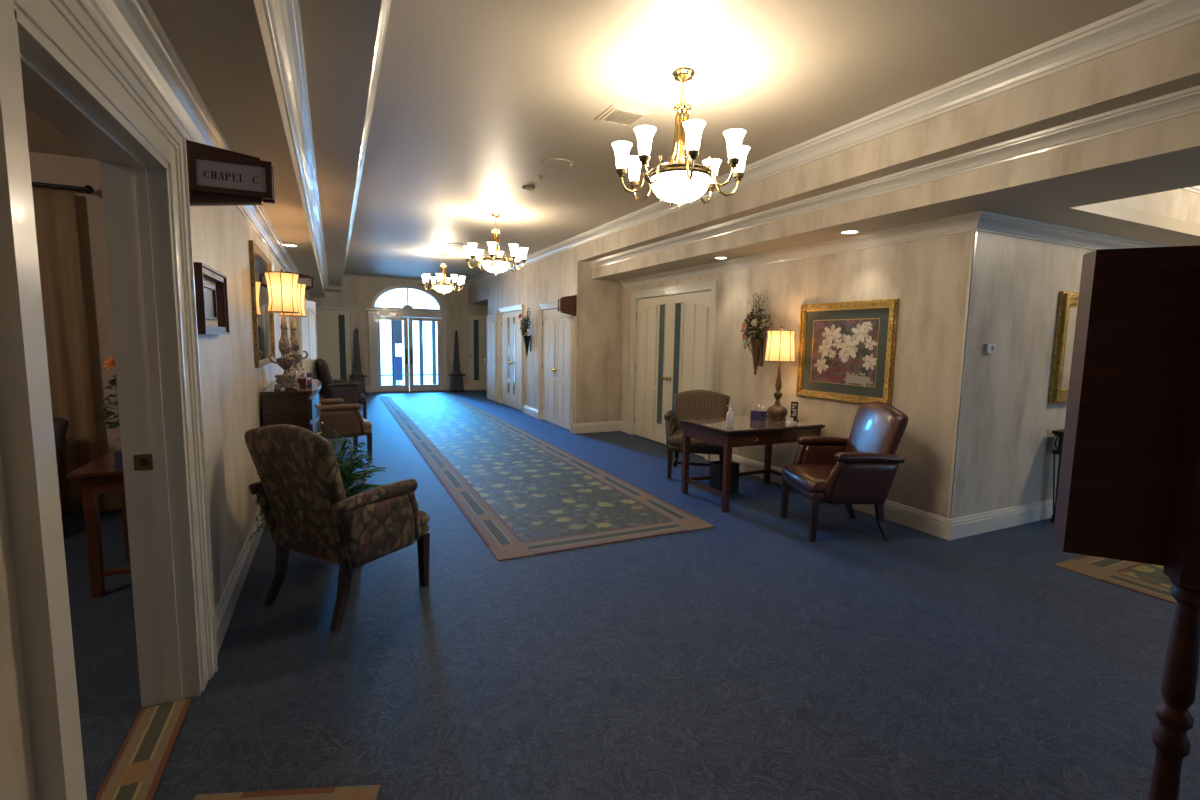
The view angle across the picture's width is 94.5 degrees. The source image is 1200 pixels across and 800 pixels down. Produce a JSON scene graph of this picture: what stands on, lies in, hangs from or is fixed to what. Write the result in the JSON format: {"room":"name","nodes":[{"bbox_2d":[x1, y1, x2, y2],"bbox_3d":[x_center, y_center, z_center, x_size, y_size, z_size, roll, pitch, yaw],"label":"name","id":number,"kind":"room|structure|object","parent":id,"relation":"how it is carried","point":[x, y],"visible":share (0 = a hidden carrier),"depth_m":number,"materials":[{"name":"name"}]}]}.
{"room":"funeral home lobby","nodes":[
{"label":"funeral home lobby","id":0,"kind":"room"},
{"bbox_2d":[25,106,96,159],"bbox_3d":[-3.482,-1.634,0.985,3.860,0.100,7.300,-2,7,-25],"label":"ceiling","id":1,"kind":"structure","parent":0,"point":[42,137],"depth_m":4.14,"materials":[{"name":"beige paint"}]},
{"bbox_2d":[29,152,121,513],"bbox_3d":[-3.507,-0.133,1.147,3.860,3.000,7.300,-2,7,-25],"label":"wall","id":2,"kind":"structure","parent":0,"point":[44,168],"depth_m":4.65,"materials":[{"name":"beige paint"}]},
{"bbox_2d":[32,182,93,193],"bbox_3d":[-4.925,-1.680,4.160,1.780,0.070,0.155,-2,7,-25],"label":"curtain rod","id":3,"kind":"object","parent":2,"relation":"attached to","point":[88,189],"visible":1,"depth_m":4.42,"materials":[{"name":"black metal"}]},
{"bbox_2d":[32,188,104,515],"bbox_3d":[-4.884,-0.335,4.289,1.480,2.640,0.093,-2,7,-25],"label":"curtain","id":4,"kind":"object","parent":3,"relation":"hanging from","point":[63,301],"visible":0.44,"depth_m":4.52,"materials":[{"name":"beige fabric"}]},
{"bbox_2d":[0,205,306,799],"bbox_3d":[-3.281,-0.661,5.320,0.160,3.160,20.500,-2,7,-25],"label":"wall","id":5,"kind":"structure","parent":0,"point":[232,386],"depth_m":3.04,"materials":[{"name":"paint"}]},
{"bbox_2d":[0,0,217,799],"bbox_3d":[-1.541,0.155,1.716,0.252,2.370,1.510,-2,7,-25],"label":"door","id":6,"kind":"structure","parent":5,"relation":"in","point":[59,61],"depth_m":1.80,"materials":[{"name":"white wood"}]},
{"bbox_2d":[85,0,312,300],"bbox_3d":[-3.146,-1.560,5.280,0.105,0.121,20.500,-2,7,-25],"label":"trim","id":7,"kind":"structure","parent":5,"relation":"attached to","point":[133,24],"depth_m":2.03,"materials":[{"name":"white wood"}]},
{"bbox_2d":[204,287,213,316],"bbox_3d":[-1.965,-0.489,2.770,0.003,0.142,0.352,-2,7,-25],"label":"photo","id":8,"kind":"object","parent":5,"relation":"attached to","point":[208,291],"depth_m":2.83,"materials":[{"name":"grey paper"}]},
{"bbox_2d":[193,262,229,334],"bbox_3d":[-1.948,-0.489,2.778,0.055,0.320,0.640,-2,7,-25],"label":"frame","id":9,"kind":"object","parent":5,"relation":"attached to","point":[211,293],"visible":0.88,"depth_m":2.81,"materials":[{"name":"brown wood"}]},
{"bbox_2d":[186,140,274,205],"bbox_3d":[-1.688,-1.012,2.530,0.345,0.275,0.104,-2,7,-25],"label":"sign","id":10,"kind":"object","parent":5,"relation":"attached to","point":[216,176],"visible":0.99,"depth_m":2.49,"materials":[{"name":"brown wood"}]},
{"bbox_2d":[215,507,264,655],"bbox_3d":[-3.224,0.822,5.519,0.022,0.170,20.500,-2,7,-25],"label":"baseboard","id":11,"kind":"structure","parent":5,"relation":"attached to","point":[225,608],"depth_m":3.23,"materials":[{"name":"white wood"}]},
{"bbox_2d":[249,240,275,367],"bbox_3d":[-3.041,-0.826,5.025,0.030,1.000,1.400,-2,7,-25],"label":"wall mirror","id":12,"kind":"object","parent":5,"relation":"attached to","point":[263,321],"visible":0.87,"depth_m":4.81,"materials":[{"name":"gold metal"}]},
{"bbox_2d":[254,251,272,360],"bbox_3d":[-3.049,-0.826,5.021,0.012,0.904,1.304,-2,7,-25],"label":"mirror glass","id":13,"kind":"object","parent":12,"relation":"attached to","point":[262,264],"depth_m":4.98,"materials":[{"name":"silver metal"}]},
{"bbox_2d":[291,272,313,289],"bbox_3d":[-4.225,-1.662,7.817,0.340,0.270,0.104,-2,7,-25],"label":"sign","id":14,"kind":"object","parent":5,"relation":"attached to","point":[307,279],"visible":0.53,"depth_m":7.82,"materials":[{"name":"brown wood"}]},
{"bbox_2d":[289,300,317,379],"bbox_3d":[-4.867,-0.637,9.083,0.213,2.250,2.116,-1,6,-17],"label":"door","id":15,"kind":"structure","parent":5,"relation":"in","point":[306,326],"depth_m":9.50,"materials":[{"name":"white wood"}]},
{"bbox_2d":[147,0,381,296],"bbox_3d":[-2.911,-1.995,5.342,0.950,0.740,20.500,-2,7,-25],"label":"ceiling","id":16,"kind":"structure","parent":0,"point":[218,43],"depth_m":2.54,"materials":[{"name":"beige paint"}]},
{"bbox_2d":[252,0,324,295],"bbox_3d":[-2.677,-1.666,5.074,0.005,0.150,19.750,-2,7,-25],"label":"trim","id":17,"kind":"structure","parent":16,"relation":"attached to","point":[258,7],"depth_m":2.45,"materials":[{"name":"white paint"},{"name":"wood"}]},
{"bbox_2d":[283,244,298,246],"bbox_3d":[-3.447,-1.719,6.176,0.180,0.006,0.180,-2,7,-25],"label":"recessed light","id":18,"kind":"object","parent":16,"relation":"in","point":[287,245],"visible":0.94,"depth_m":6.18,"materials":[{"name":"white"}]},
{"bbox_2d":[262,0,328,289],"bbox_3d":[-2.625,-1.791,5.084,0.105,0.121,19.750,-2,7,-25],"label":"trim","id":19,"kind":"structure","parent":16,"relation":"attached to","point":[283,18],"depth_m":2.76,"materials":[{"name":"white wood"}]},
{"bbox_2d":[343,0,391,275],"bbox_3d":[-2.434,-2.203,5.546,0.100,0.115,20.500,-2,7,-25],"label":"trim","id":20,"kind":"structure","parent":16,"relation":"attached to","point":[385,4],"depth_m":3.64,"materials":[{"name":"white wood"}]},
{"bbox_2d":[309,277,487,385],"bbox_3d":[-4.983,-1.835,15.907,6.240,3.160,0.200,-2,7,-25],"label":"wall","id":21,"kind":"structure","parent":0,"point":[358,294],"depth_m":15.29,"materials":[{"name":"paint"}]},
{"bbox_2d":[316,309,351,381],"bbox_3d":[-7.095,-1.280,14.759,0.872,2.208,0.190,-2,7,-25],"label":"door","id":22,"kind":"structure","parent":21,"relation":"in","point":[333,331],"depth_m":14.74,"materials":[{"name":"beige paint"}]},
{"bbox_2d":[315,306,354,374],"bbox_3d":[-7.115,-1.327,14.777,1.030,2.320,0.100,-2,7,-25],"label":"trim","id":23,"kind":"structure","parent":21,"relation":"attached to","point":[317,307],"depth_m":14.85,"materials":[{"name":"white wood"}]},
{"bbox_2d":[343,275,464,283],"bbox_3d":[-5.350,-3.349,15.415,3.370,0.058,0.050,-2,7,-25],"label":"trim","id":24,"kind":"structure","parent":21,"relation":"attached to","point":[355,276],"depth_m":15.20,"materials":[{"name":"white"}]},
{"bbox_2d":[365,308,448,392],"bbox_3d":[-5.407,-1.391,15.688,2.220,2.310,0.320,-2,7,-25],"label":"door","id":25,"kind":"structure","parent":21,"relation":"in","point":[374,314],"depth_m":15.66,"materials":[{"name":"white painted wood"},{"name":"glass"},{"name":"brass"}]},
{"bbox_2d":[371,284,443,309],"bbox_3d":[-5.374,-2.873,15.512,1.930,0.695,0.155,-2,7,-25],"label":"window","id":26,"kind":"structure","parent":21,"relation":"in","point":[438,301],"depth_m":15.50,"materials":[{"name":"white"}]},
{"bbox_2d":[365,385,468,392],"bbox_3d":[-4.934,-0.338,15.981,5.980,0.170,0.022,-2,7,-25],"label":"baseboard","id":27,"kind":"structure","parent":21,"relation":"attached to","point":[466,387],"depth_m":16.21,"materials":[{"name":"white"}]},
{"bbox_2d":[469,315,486,389],"bbox_3d":[-3.455,-1.395,16.489,0.872,2.188,0.190,-2,7,-25],"label":"door","id":28,"kind":"structure","parent":21,"relation":"in","point":[477,324],"depth_m":16.39,"materials":[{"name":"beige paint"}]},
{"bbox_2d":[488,247,623,422],"bbox_3d":[-1.201,-1.334,11.863,0.950,3.160,5.810,-2,7,-25],"label":"wall","id":29,"kind":"structure","parent":0,"point":[598,320],"depth_m":9.36,"materials":[{"name":"paint"}]},
{"bbox_2d":[484,314,497,401],"bbox_3d":[-2.694,-1.051,13.800,0.190,2.108,0.811,-2,7,-25],"label":"door","id":30,"kind":"structure","parent":29,"relation":"in","point":[492,320],"depth_m":13.68,"materials":[{"name":"beige paint"}]},
{"bbox_2d":[498,305,523,411],"bbox_3d":[-1.967,-0.954,12.465,0.190,2.250,1.850,-2,7,-25],"label":"door","id":31,"kind":"structure","parent":29,"relation":"in","point":[512,358],"depth_m":12.45,"materials":[{"name":"white wood"}]},
{"bbox_2d":[518,308,530,355],"bbox_3d":[-1.502,-1.354,11.119,0.230,0.951,0.505,-2,7,-25],"label":"wall decoration","id":32,"kind":"object","parent":29,"relation":"attached to","point":[527,339],"visible":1,"depth_m":11.09,"materials":[{"name":"green plant"}]},
{"bbox_2d":[538,302,573,431],"bbox_3d":[-0.764,-0.637,9.956,0.190,2.200,1.650,-2,7,-25],"label":"door","id":33,"kind":"structure","parent":29,"relation":"in","point":[557,365],"depth_m":9.95,"materials":[{"name":"white wood"}]},
{"bbox_2d":[557,295,576,315],"bbox_3d":[-0.529,-1.533,8.978,0.300,0.340,0.104,-2,7,-25],"label":"sign","id":34,"kind":"object","parent":29,"relation":"attached to","point":[566,305],"visible":1,"depth_m":8.95,"materials":[{"name":"brown wood"}]},
{"bbox_2d":[465,0,1199,286],"bbox_3d":[0.512,-2.296,6.946,0.115,0.132,20.500,-2,7,-25],"label":"trim","id":35,"kind":"structure","parent":29,"relation":"attached to","point":[1148,19],"depth_m":3.40,"materials":[{"name":"white wood"}]},
{"bbox_2d":[588,85,1199,268],"bbox_3d":[2.497,-1.541,3.464,0.085,0.098,12.390,-2,7,-25],"label":"trim","id":36,"kind":"structure","parent":29,"relation":"attached to","point":[1187,101],"depth_m":3.61,"materials":[{"name":"white"}]},
{"bbox_2d":[62,390,1199,799],"bbox_3d":[-0.784,0.891,6.612,13.400,0.120,20.750,-2,7,-25],"label":"floor","id":37,"kind":"structure","parent":0,"point":[745,656],"depth_m":2.67,"materials":[{"name":"blue carpet"}]},
{"bbox_2d":[53,416,68,536],"bbox_3d":[-4.253,0.601,3.834,0.600,0.955,0.751,0,6,-9],"label":"armchair","id":38,"kind":"object","parent":37,"relation":"on","point":[60,425],"visible":0.14,"depth_m":4.13,"materials":[{"name":"grey fabric"}]},
{"bbox_2d":[66,449,130,598],"bbox_3d":[-2.868,0.742,3.596,0.600,0.755,0.760,-2,7,-25],"label":"side table","id":39,"kind":"object","parent":37,"relation":"on","point":[99,476],"visible":0.3,"depth_m":3.22,"materials":[{"name":"brown wood"}]},
{"bbox_2d":[99,356,120,442],"bbox_3d":[-2.916,0.042,3.534,0.425,0.649,0.442,-2,7,-25],"label":"flower arrangement","id":40,"kind":"object","parent":39,"relation":"on","point":[112,382],"visible":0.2,"depth_m":3.42,"materials":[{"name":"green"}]},
{"bbox_2d":[114,449,122,467],"bbox_3d":[-2.820,0.347,3.327,0.110,0.090,0.110,-2,7,-25],"label":"tissue box","id":41,"kind":"object","parent":39,"relation":"on","point":[117,455],"visible":0.36,"depth_m":3.26,"materials":[{"name":"blue cardboard"}]},
{"bbox_2d":[95,698,191,799],"bbox_3d":[-1.579,1.331,1.835,0.170,0.007,1.100,-2,7,-25],"label":"carpet strip","id":42,"kind":"object","parent":37,"relation":"on","point":[136,772],"visible":1,"depth_m":2.04,"materials":[{"name":"brown carpet"}]},
{"bbox_2d":[193,785,380,799],"bbox_3d":[-1.023,1.353,1.709,0.635,0.007,0.380,0,6,-5],"label":"door mat","id":43,"kind":"object","parent":37,"relation":"on","point":[365,792],"visible":1,"depth_m":1.87,"materials":[{"name":"brown"}]},
{"bbox_2d":[261,379,322,435],"bbox_3d":[-2.894,0.391,5.326,0.430,1.080,1.400,-2,7,-25],"label":"base cabinet","id":44,"kind":"object","parent":37,"relation":"on","point":[300,407],"visible":0.48,"depth_m":4.70,"materials":[{"name":"brown wood"}]},
{"bbox_2d":[264,268,301,389],"bbox_3d":[-2.710,-0.606,4.762,0.245,1.030,0.247,1,6,-3],"label":"lamp","id":45,"kind":"object","parent":44,"relation":"on","point":[282,287],"visible":1,"depth_m":4.71,"materials":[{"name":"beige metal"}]},
{"bbox_2d":[279,283,308,376],"bbox_3d":[-3.126,-0.711,5.666,0.245,1.030,0.247,1,6,-3],"label":"lamp","id":46,"kind":"object","parent":44,"relation":"on","point":[295,344],"visible":0.47,"depth_m":5.64,"materials":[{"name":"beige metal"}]},
{"bbox_2d":[289,368,307,386],"bbox_3d":[-2.822,-0.216,5.156,0.190,0.165,0.260,-2,7,-25],"label":"holder","id":47,"kind":"object","parent":44,"relation":"on","point":[302,381],"visible":0.42,"depth_m":5.10,"materials":[{"name":"brown wood"}]},
{"bbox_2d":[307,373,311,385],"bbox_3d":[-2.697,-0.191,5.152,0.040,0.120,0.061,-2,7,-25],"label":"box","id":48,"kind":"object","parent":44,"relation":"on","point":[309,375],"visible":0.98,"depth_m":5.13,"materials":[{"name":"blue"}]},
{"bbox_2d":[250,430,385,561],"bbox_3d":[-1.967,0.651,4.140,1.088,0.848,1.221,-2,7,-25],"label":"potted fern","id":49,"kind":"object","parent":37,"relation":"on","point":[348,478],"visible":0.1,"depth_m":4.12,"materials":[{"name":"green plant"}]},
{"bbox_2d":[244,424,429,629],"bbox_3d":[-1.509,0.642,3.284,0.800,1.085,0.751,4,7,27],"label":"floral armchair","id":50,"kind":"object","parent":37,"relation":"on","point":[300,492],"visible":1,"depth_m":3.01,"materials":[{"name":"brown fabric"}]},
{"bbox_2d":[316,359,366,418],"bbox_3d":[-4.761,-0.187,10.166,0.751,1.144,0.810,-5,8,-43],"label":"armchair","id":51,"kind":"object","parent":37,"relation":"on","point":[336,388],"visible":0.78,"depth_m":9.90,"materials":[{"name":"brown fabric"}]},
{"bbox_2d":[320,398,371,459],"bbox_3d":[-3.342,0.242,6.997,0.751,1.020,0.790,-4,8,-40],"label":"armchair","id":52,"kind":"object","parent":37,"relation":"on","point":[335,415],"visible":0.61,"depth_m":6.74,"materials":[{"name":"beige fabric"}]},
{"bbox_2d":[349,375,366,393],"bbox_3d":[-6.495,-0.417,14.924,0.420,0.500,0.400,-2,7,-25],"label":"pedestal table","id":53,"kind":"object","parent":37,"relation":"on","point":[360,379],"visible":0.62,"depth_m":14.81,"materials":[{"name":"brown wood"}]},
{"bbox_2d":[353,328,362,375],"bbox_3d":[-6.480,-1.301,14.828,0.240,1.280,0.240,-2,7,-25],"label":"obelisk","id":54,"kind":"object","parent":53,"relation":"on","point":[357,372],"visible":1,"depth_m":14.78,"materials":[{"name":"grey"}]},
{"bbox_2d":[448,374,465,391],"bbox_3d":[-4.138,-0.498,16.043,0.420,0.500,0.400,-2,7,-25],"label":"pedestal table","id":55,"kind":"object","parent":37,"relation":"on","point":[456,384],"visible":1,"depth_m":15.91,"materials":[{"name":"brown wood"}]},
{"bbox_2d":[452,330,461,373],"bbox_3d":[-4.123,-1.382,15.948,0.240,1.280,0.240,-2,7,-25],"label":"obelisk","id":56,"kind":"object","parent":55,"relation":"on","point":[456,366],"visible":1,"depth_m":15.90,"materials":[{"name":"grey"}]},
{"bbox_2d":[379,395,714,560],"bbox_3d":[-2.370,0.488,9.496,1.865,0.007,11.630,-2,7,-25],"label":"runner rug","id":57,"kind":"object","parent":37,"relation":"on","point":[524,495],"visible":1,"depth_m":5.76,"materials":[{"name":"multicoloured carpet"}]},
{"bbox_2d":[664,390,729,478],"bbox_3d":[1.156,0.393,6.490,0.790,0.980,0.751,2,6,13],"label":"striped armchair","id":58,"kind":"object","parent":37,"relation":"on","point":[692,404],"visible":0.55,"depth_m":6.64,"materials":[{"name":"brown fabric"}]},
{"bbox_2d":[709,460,739,493],"bbox_3d":[1.285,0.801,5.748,0.251,0.315,0.194,-2,7,-25],"label":"basket","id":59,"kind":"object","parent":37,"relation":"on","point":[716,467],"visible":0.63,"depth_m":5.69,"materials":[{"name":"black plastic"}]},
{"bbox_2d":[679,416,825,511],"bbox_3d":[1.511,0.598,5.595,1.200,0.758,0.776,-2,7,-25],"label":"writing desk","id":60,"kind":"object","parent":37,"relation":"on","point":[744,432],"visible":0.78,"depth_m":5.33,"materials":[{"name":"brown wood"}]},
{"bbox_2d":[726,404,733,426],"bbox_3d":[1.220,0.147,5.206,0.065,0.214,0.065,3,7,19],"label":"sanitizer bottle","id":61,"kind":"object","parent":60,"relation":"on","point":[730,416],"visible":1,"depth_m":5.18,"materials":[{"name":"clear plastic"}]},
{"bbox_2d":[750,404,766,420],"bbox_3d":[1.637,0.123,5.726,0.116,0.163,0.116,-4,8,-40],"label":"tissue box","id":62,"kind":"object","parent":60,"relation":"on","point":[757,414],"visible":1,"depth_m":5.70,"materials":[{"name":"blue"}]},
{"bbox_2d":[764,326,794,419],"bbox_3d":[1.860,-0.281,5.764,0.286,0.965,0.286,1,6,-3],"label":"table lamp","id":63,"kind":"object","parent":60,"relation":"on","point":[780,347],"visible":0.98,"depth_m":5.67,"materials":[{"name":"brown metal"}]},
{"bbox_2d":[786,418,796,423],"bbox_3d":[1.909,0.206,5.532,0.090,0.050,0.060,-2,7,-25],"label":"card holder","id":64,"kind":"object","parent":60,"relation":"on","point":[788,420],"visible":1,"depth_m":5.53,"materials":[{"name":"grey plastic"}]},
{"bbox_2d":[790,401,798,421],"bbox_3d":[1.985,0.117,5.669,0.080,0.200,0.070,6,8,36],"label":"plaque","id":65,"kind":"object","parent":60,"relation":"on","point":[794,405],"visible":0.97,"depth_m":5.66,"materials":[{"name":"black plastic"}]},
{"bbox_2d":[781,402,907,541],"bbox_3d":[1.987,0.554,4.627,0.751,1.090,0.790,1,6,-3],"label":"leather armchair","id":66,"kind":"object","parent":37,"relation":"on","point":[862,467],"visible":1,"depth_m":4.37,"materials":[{"name":"brown leather"}]},
{"bbox_2d":[1050,429,1063,522],"bbox_3d":[4.535,0.680,5.005,1.100,0.825,0.340,-2,7,-25],"label":"console table","id":67,"kind":"object","parent":37,"relation":"on","point":[1060,433],"visible":0.1,"depth_m":4.90,"materials":[{"name":"black wood"}]},
{"bbox_2d":[1053,555,1176,604],"bbox_3d":[5.522,1.308,3.160,3.400,0.007,3.450,-2,7,-25],"label":"area rug","id":68,"kind":"object","parent":37,"relation":"on","point":[1143,578],"visible":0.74,"depth_m":3.83,"materials":[{"name":"woven wool"},{"name":"carpet fabric"}]},
{"bbox_2d":[1052,245,1199,799],"bbox_3d":[1.088,0.588,1.050,0.394,1.734,0.394,4,7,25],"label":"sign stand","id":69,"kind":"object","parent":37,"relation":"on","point":[1129,483],"visible":1,"depth_m":1.05,"materials":[{"name":"brown wood"}]},
{"bbox_2d":[345,0,1146,281],"bbox_3d":[-0.908,-2.384,6.367,3.570,0.120,20.700,-2,7,-25],"label":"ceiling","id":70,"kind":"structure","parent":0,"point":[471,96],"depth_m":3.53,"materials":[{"name":"beige paint"}]},
{"bbox_2d":[421,253,465,293],"bbox_3d":[-3.031,-2.439,10.751,0.795,0.785,0.795,3,7,19],"label":"chandelier","id":71,"kind":"object","parent":70,"relation":"hanging from","point":[442,287],"visible":1,"depth_m":10.70,"materials":[{"name":"white glass"}]},
{"bbox_2d":[446,243,463,245],"bbox_3d":[-2.509,-2.698,9.633,0.310,0.012,0.308,-2,7,-25],"label":"ceiling disc","id":72,"kind":"object","parent":70,"relation":"attached to","point":[449,244],"visible":1,"depth_m":9.62,"materials":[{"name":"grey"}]},
{"bbox_2d":[463,213,527,273],"bbox_3d":[-1.364,-2.034,7.271,0.795,0.785,0.795,3,7,19],"label":"chandelier","id":73,"kind":"object","parent":70,"relation":"hanging from","point":[495,263],"visible":1,"depth_m":7.20,"materials":[{"name":"white glass"}]},
{"bbox_2d":[522,185,533,191],"bbox_3d":[-0.766,-2.253,5.926,0.130,0.041,0.130,-2,7,-25],"label":"smoke detector","id":74,"kind":"object","parent":70,"relation":"attached to","point":[528,188],"visible":1,"depth_m":5.89,"materials":[{"name":"grey plastic"}]},
{"bbox_2d":[540,158,573,169],"bbox_3d":[-0.397,-2.173,5.109,0.310,0.012,0.310,-2,7,-25],"label":"ceiling speaker","id":75,"kind":"object","parent":70,"relation":"attached to","point":[550,163],"visible":1,"depth_m":5.10,"materials":[{"name":"beige paint"}]},
{"bbox_2d":[594,104,651,127],"bbox_3d":[0.163,-2.044,4.010,0.310,0.014,0.310,-2,7,-25],"label":"ceiling vent","id":76,"kind":"object","parent":70,"relation":"in","point":[618,115],"visible":1,"depth_m":3.99,"materials":[{"name":"white metal"}]},
{"bbox_2d":[612,68,749,206],"bbox_3d":[0.496,-1.583,3.387,0.795,0.785,0.795,3,7,19],"label":"chandelier","id":77,"kind":"object","parent":70,"relation":"hanging from","point":[679,182],"visible":1,"depth_m":3.31,"materials":[{"name":"gold metal"}]},
{"bbox_2d":[621,230,987,517],"bbox_3d":[1.659,-0.753,6.945,0.160,3.160,5.810,-2,7,-25],"label":"wall","id":78,"kind":"structure","parent":0,"point":[929,276],"depth_m":4.83,"materials":[{"name":"paint"}]},
{"bbox_2d":[628,280,717,460],"bbox_3d":[1.029,-0.479,8.175,0.190,2.330,2.200,-2,7,-25],"label":"door","id":79,"kind":"structure","parent":78,"relation":"in","point":[674,352],"depth_m":8.19,"materials":[{"name":"white wood"}]},
{"bbox_2d":[497,396,952,539],"bbox_3d":[-0.052,0.453,9.432,0.872,0.170,11.530,-2,7,-25],"label":"baseboard","id":80,"kind":"structure","parent":78,"relation":"attached to","point":[933,524],"depth_m":5.09,"materials":[{"name":"white wood"}]},
{"bbox_2d":[741,290,771,374],"bbox_3d":[1.752,-0.757,6.287,0.237,0.952,0.520,-2,7,-25],"label":"vase","id":81,"kind":"object","parent":78,"relation":"attached to","point":[757,344],"visible":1,"depth_m":6.29,"materials":[{"name":"brown metal"}]},
{"bbox_2d":[751,318,757,325],"bbox_3d":[1.716,-0.863,6.179,0.090,0.091,0.037,7,8,42],"label":"flower","id":82,"kind":"object","parent":81,"relation":"on","point":[753,321],"depth_m":6.18,"materials":[{"name":"beige plant"}]},
{"bbox_2d":[619,211,981,287],"bbox_3d":[1.602,-1.635,6.698,0.100,0.115,5.800,-2,7,-25],"label":"trim","id":83,"kind":"structure","parent":78,"relation":"attached to","point":[968,222],"depth_m":5.35,"materials":[{"name":"white"}]},
{"bbox_2d":[796,298,899,405],"bbox_3d":[2.323,-0.462,5.329,0.045,0.950,1.100,-2,7,-25],"label":"framed picture","id":84,"kind":"object","parent":78,"relation":"attached to","point":[847,350],"visible":0.98,"depth_m":5.27,"materials":[{"name":"gold metal"}]},
{"bbox_2d":[811,319,878,386],"bbox_3d":[2.332,-0.462,5.333,0.002,0.610,0.750,-2,7,-25],"label":"print","id":85,"kind":"object","parent":84,"relation":"attached to","point":[844,352],"depth_m":5.31,"materials":[{"name":"multicoloured paper"}]},
{"bbox_2d":[947,231,976,518],"bbox_3d":[2.835,-0.166,4.348,0.026,2.250,0.026,-2,7,-25],"label":"trim","id":86,"kind":"structure","parent":78,"relation":"attached to","point":[974,233],"depth_m":4.33,"materials":[{"name":"white"}]},
{"bbox_2d":[468,21,1199,303],"bbox_3d":[0.569,-2.055,7.002,0.020,0.620,20.500,-2,7,-25],"label":"wall","id":87,"kind":"structure","parent":0,"point":[1174,55],"depth_m":3.44,"materials":[{"name":"paint"}]},
{"bbox_2d":[470,147,1199,303],"bbox_3d":[2.925,-1.878,8.151,5.210,0.100,20.500,-2,7,-25],"label":"ceiling","id":88,"kind":"structure","parent":0,"point":[1078,201],"depth_m":4.09,"materials":[{"name":"beige paint"}]},
{"bbox_2d":[839,230,860,233],"bbox_3d":[2.217,-1.488,4.925,0.180,0.006,0.180,-2,7,-25],"label":"recessed light","id":89,"kind":"object","parent":88,"relation":"in","point":[845,231],"visible":1,"depth_m":4.90,"materials":[{"name":"white glass"}]},
{"bbox_2d":[579,74,1199,261],"bbox_3d":[2.428,-1.637,3.420,0.240,0.100,12.390,-2,7,-25],"label":"ceiling","id":90,"kind":"structure","parent":0,"point":[1192,81],"depth_m":3.49,"materials":[{"name":"beige paint"}]},
{"bbox_2d":[592,112,1199,278],"bbox_3d":[2.547,-1.462,3.497,0.030,0.260,12.390,-2,7,-25],"label":"beam","id":91,"kind":"structure","parent":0,"point":[1181,133],"depth_m":3.66,"materials":[{"name":"paint"}]},
{"bbox_2d":[963,233,1093,515],"bbox_3d":[4.760,-0.524,5.308,4.020,3.160,0.160,-2,7,-25],"label":"wall","id":92,"kind":"structure","parent":0,"point":[1012,440],"depth_m":4.64,"materials":[{"name":"paint"}]},
{"bbox_2d":[984,344,995,352],"bbox_3d":[3.111,-0.411,4.426,0.104,0.072,0.028,-2,7,-25],"label":"thermostat","id":93,"kind":"object","parent":92,"relation":"attached to","point":[988,348],"visible":1,"depth_m":4.41,"materials":[{"name":"white plastic"}]},
{"bbox_2d":[948,498,1054,539],"bbox_3d":[4.693,0.975,5.348,4.200,0.170,0.022,-2,7,-25],"label":"baseboard","id":94,"kind":"structure","parent":92,"relation":"attached to","point":[974,524],"depth_m":4.73,"materials":[{"name":"white wood"}]},
{"bbox_2d":[1048,291,1078,403],"bbox_3d":[4.435,-0.465,5.039,1.040,0.980,0.055,-2,7,-25],"label":"gilt mirror","id":95,"kind":"object","parent":92,"relation":"attached to","point":[1067,301],"visible":0.39,"depth_m":4.84,"materials":[{"name":"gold metal"}]},
{"bbox_2d":[1061,307,1076,389],"bbox_3d":[4.426,-0.467,5.058,0.800,0.740,0.012,-2,7,-25],"label":"mirror glass","id":96,"kind":"object","parent":95,"relation":"attached to","point":[1073,310],"depth_m":4.93,"materials":[{"name":"silver metal"}]},
{"bbox_2d":[976,211,1170,249],"bbox_3d":[4.714,-1.403,5.038,4.280,0.115,0.100,-2,7,-25],"label":"trim","id":97,"kind":"structure","parent":92,"relation":"attached to","point":[989,222],"depth_m":4.56,"materials":[{"name":"white"}]},
{"bbox_2d":[1106,189,1199,223],"bbox_3d":[5.637,-1.504,2.888,3.310,0.380,3.910,-2,7,-25],"label":"wall","id":98,"kind":"structure","parent":0,"point":[1181,204],"depth_m":4.57,"materials":[{"name":"paint"}]},
{"bbox_2d":[1181,185,1199,193],"bbox_3d":[4.838,-1.819,4.548,3.250,0.138,0.120,-2,7,-25],"label":"trim","id":99,"kind":"structure","parent":98,"relation":"attached to","point":[1195,189],"depth_m":4.68,"materials":[{"name":"white"}]},
{"label":"outside","id":100,"kind":"structure","parent":0,"visible":0},
{"bbox_2d":[381,367,437,384],"bbox_3d":[-8.255,-0.877,21.977,16.000,0.120,13.300,-2,7,-25],"label":"ground","id":101,"kind":"structure","parent":100,"point":[385,380],"depth_m":21.66,"materials":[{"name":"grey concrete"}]},
{"bbox_2d":[393,320,402,384],"bbox_3d":[-6.304,-1.458,17.325,0.272,2.100,0.028,-2,7,-25],"label":"banner","id":102,"kind":"object","parent":101,"relation":"on","point":[397,324],"visible":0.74,"depth_m":17.31,"materials":[{"name":"blue fabric"}]},
{"bbox_2d":[378,316,437,384],"bbox_3d":[-6.327,-1.572,17.635,5.200,2.260,0.100,-2,7,-25],"label":"porch railing","id":103,"kind":"object","parent":101,"relation":"on","point":[421,374],"visible":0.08,"depth_m":17.85,"materials":[{"name":"grey paint"}]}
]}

